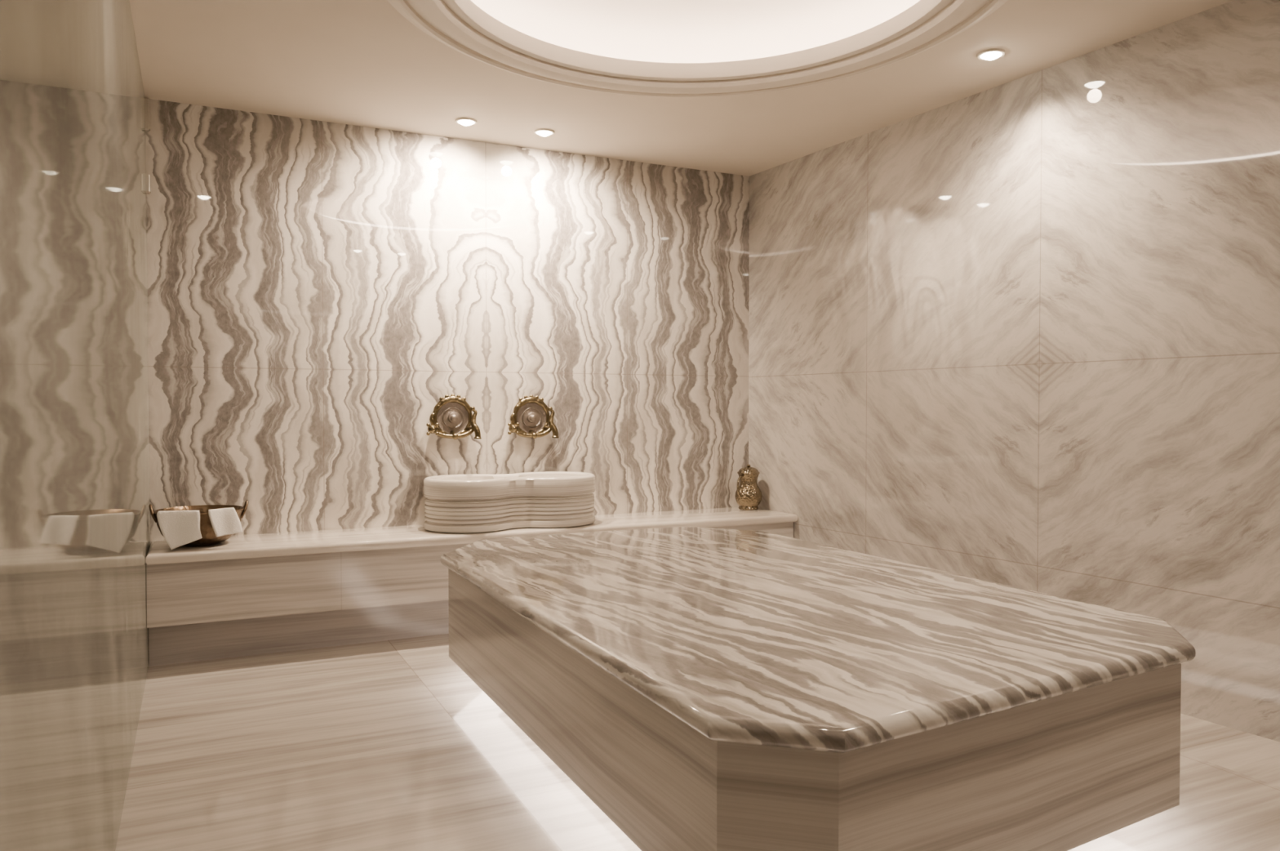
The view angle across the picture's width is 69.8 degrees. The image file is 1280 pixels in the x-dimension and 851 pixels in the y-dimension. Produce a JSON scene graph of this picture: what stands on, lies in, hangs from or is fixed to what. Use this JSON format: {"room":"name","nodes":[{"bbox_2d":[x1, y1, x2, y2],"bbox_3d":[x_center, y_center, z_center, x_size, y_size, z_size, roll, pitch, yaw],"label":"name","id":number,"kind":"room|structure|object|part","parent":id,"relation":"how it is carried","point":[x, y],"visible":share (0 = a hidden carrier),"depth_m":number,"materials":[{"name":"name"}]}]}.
{"room":"spa","nodes":[
{"label":"spa","id":0,"kind":"room"},
{"bbox_2d":[0,80,749,664],"bbox_3d":[-1.169,-0.253,5.041,5.200,2.645,0.100,-1,1,-26],"label":"wall","id":1,"kind":"structure","parent":0,"point":[316,289],"depth_m":4.88,"materials":[{"name":"stone"}]},
{"bbox_2d":[426,393,481,439],"bbox_3d":[-1.023,-0.048,5.007,0.300,0.251,0.106,-1,1,-26],"label":"tap","id":2,"kind":"object","parent":1,"relation":"attached to","point":[452,415],"visible":1,"depth_m":5.02,"materials":[{"name":"gold metal"}]},
{"bbox_3d":[-1.115,0.020,4.939,0.062,0.068,0.059,0,1,7],"label":"tap handle","id":3,"kind":"part","parent":2,"relation":"part of","materials":[{"name":"gold metal"}]},
{"bbox_3d":[-0.904,-0.015,5.044,0.072,0.179,0.041,1,2,38],"label":"spout","id":4,"kind":"part","parent":2,"relation":"part of","materials":[{"name":"gold metal"}]},
{"bbox_2d":[507,394,559,438],"bbox_3d":[-0.614,-0.050,5.205,0.300,0.251,0.106,-1,1,-26],"label":"tap","id":5,"kind":"object","parent":1,"relation":"attached to","point":[531,417],"visible":1,"depth_m":5.22,"materials":[{"name":"gold metal"}]},
{"bbox_3d":[-0.712,0.018,5.135,0.059,0.068,0.062,1,1,32],"label":"tap handle","id":6,"kind":"part","parent":5,"relation":"part of","materials":[{"name":"gold metal"}]},
{"bbox_3d":[-0.496,-0.018,5.242,0.072,0.179,0.041,1,2,38],"label":"spout","id":7,"kind":"part","parent":5,"relation":"part of","materials":[{"name":"gold metal"}]},
{"bbox_2d":[0,0,1233,176],"bbox_3d":[0.227,-1.713,2.131,5.200,0.398,6.500,-1,1,-26],"label":"ceiling","id":8,"kind":"structure","parent":0,"point":[362,63],"depth_m":4.14,"materials":[{"name":"paint"}]},
{"bbox_2d":[454,117,476,125],"bbox_3d":[-0.896,-1.557,4.724,0.112,0.024,0.112,-1,1,-26],"label":"recessed light","id":9,"kind":"object","parent":8,"relation":"in","point":[462,121],"visible":1,"depth_m":4.70,"materials":[{"name":"paint"}]},
{"bbox_2d":[533,128,554,136],"bbox_3d":[-0.513,-1.561,4.909,0.112,0.024,0.112,-1,1,-26],"label":"recessed light","id":10,"kind":"object","parent":8,"relation":"in","point":[541,131],"visible":1,"depth_m":4.88,"materials":[{"name":"paint"}]},
{"bbox_2d":[387,0,1008,97],"bbox_3d":[0.209,-1.546,3.203,2.260,0.096,2.260,-1,1,-26],"label":"trim","id":11,"kind":"structure","parent":8,"relation":"attached to","point":[463,26],"depth_m":3.85,"materials":[{"name":"paint"}]},
{"bbox_2d":[977,48,1005,60],"bbox_3d":[1.464,-1.538,3.824,0.112,0.024,0.112,-1,1,-26],"label":"recessed light","id":12,"kind":"object","parent":8,"relation":"in","point":[994,53],"visible":1,"depth_m":3.80,"materials":[{"name":"paint"}]},
{"bbox_2d":[0,633,1279,850],"bbox_3d":[0.227,1.181,2.192,5.200,0.100,6.500,-1,1,-26],"label":"floor","id":13,"kind":"structure","parent":0,"point":[385,744],"depth_m":2.96,"materials":[{"name":"stone"}]},
{"bbox_2d":[26,0,151,850],"bbox_3d":[-1.316,-0.194,2.246,0.045,2.638,4.797,-1,1,-26],"label":"glass wall","id":14,"kind":"structure","parent":13,"relation":"on","point":[91,109],"depth_m":1.97,"materials":[{"name":"glass"}]},
{"bbox_3d":[-0.817,-0.172,1.209,0.012,2.638,2.494,-1,1,-26],"label":"glass panel","id":15,"kind":"part","parent":14,"relation":"part of","materials":[{"name":"clear glass"}]},
{"bbox_3d":[-1.864,-0.218,3.366,0.012,2.638,2.300,-1,1,-26],"label":"glass panel","id":16,"kind":"part","parent":14,"relation":"part of","materials":[{"name":"clear glass"}]},
{"bbox_2d":[145,506,797,666],"bbox_3d":[-0.710,0.806,4.952,3.426,0.532,0.498,-1,1,-26],"label":"bench","id":17,"kind":"object","parent":13,"relation":"on","point":[239,595],"visible":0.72,"depth_m":4.38,"materials":[{"name":"beige stone"}]},
{"bbox_2d":[148,500,248,546],"bbox_3d":[-2.058,0.455,4.286,0.384,0.195,0.384,0,1,5],"label":"bronze bowl","id":18,"kind":"object","parent":17,"relation":"on","point":[209,537],"visible":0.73,"depth_m":4.21,"materials":[{"name":"brown metal"}]},
{"bbox_3d":[-2.228,0.401,4.202,0.040,0.083,0.075,-1,1,-26],"label":"handle","id":19,"kind":"part","parent":18,"relation":"part of","materials":[{"name":"brown metal"}]},
{"bbox_2d":[156,510,202,549],"bbox_3d":[-2.046,0.464,4.079,0.184,0.172,0.040,0,1,-14],"label":"folded towel","id":20,"kind":"object","parent":18,"relation":"on","point":[178,528],"visible":1,"depth_m":4.07,"materials":[{"name":"white fabric"}]},
{"bbox_2d":[208,506,242,537],"bbox_3d":[-1.881,0.438,4.160,0.143,0.127,0.044,-1,2,-41],"label":"folded towel","id":21,"kind":"object","parent":18,"relation":"on","point":[224,521],"visible":1,"depth_m":4.15,"materials":[{"name":"white fabric"}]},
{"bbox_3d":[-1.887,0.398,4.368,0.040,0.083,0.075,-1,1,-26],"label":"handle","id":22,"kind":"part","parent":18,"relation":"part of","materials":[{"name":"brown metal"}]},
{"bbox_3d":[-0.755,0.968,5.034,3.412,0.205,0.318,-1,1,-26],"label":"kick plate","id":23,"kind":"part","parent":17,"relation":"part of","materials":[{"name":"stone"}]},
{"bbox_2d":[423,471,595,533],"bbox_3d":[-0.693,0.405,4.955,0.938,0.268,0.468,-1,1,-26],"label":"basin","id":24,"kind":"object","parent":17,"relation":"on","point":[473,503],"visible":1,"depth_m":4.81,"materials":[{"name":"beige stone"}]},
{"bbox_2d":[734,464,762,510],"bbox_3d":[0.677,0.382,5.717,0.168,0.281,0.168,0,1,-1],"label":"jug","id":25,"kind":"object","parent":17,"relation":"on","point":[748,495],"visible":1,"depth_m":5.66,"materials":[{"name":"gold metal"}]},
{"bbox_3d":[0.617,0.373,5.656,0.053,0.140,0.014,-1,2,-44],"label":"handle","id":26,"kind":"part","parent":25,"relation":"part of","materials":[{"name":"gold metal"}]},
{"bbox_3d":[0.677,0.271,5.715,0.140,0.059,0.140,-1,1,-26],"label":"lid","id":27,"kind":"part","parent":25,"relation":"part of","materials":[{"name":"gold metal"}]},
{"bbox_2d":[440,526,1195,850],"bbox_3d":[0.333,0.827,3.261,1.620,0.562,2.775,-1,1,-26],"label":"marble table","id":28,"kind":"object","parent":13,"relation":"on","point":[704,688],"visible":1,"depth_m":2.24,"materials":[{"name":"beige stone"}]},
{"bbox_2d":[748,0,1279,742],"bbox_3d":[2.377,-0.210,3.050,0.102,2.645,6.600,-1,1,-30],"label":"wall","id":29,"kind":"structure","parent":0,"point":[1024,332],"depth_m":3.92,"materials":[{"name":"stone"}]}
]}

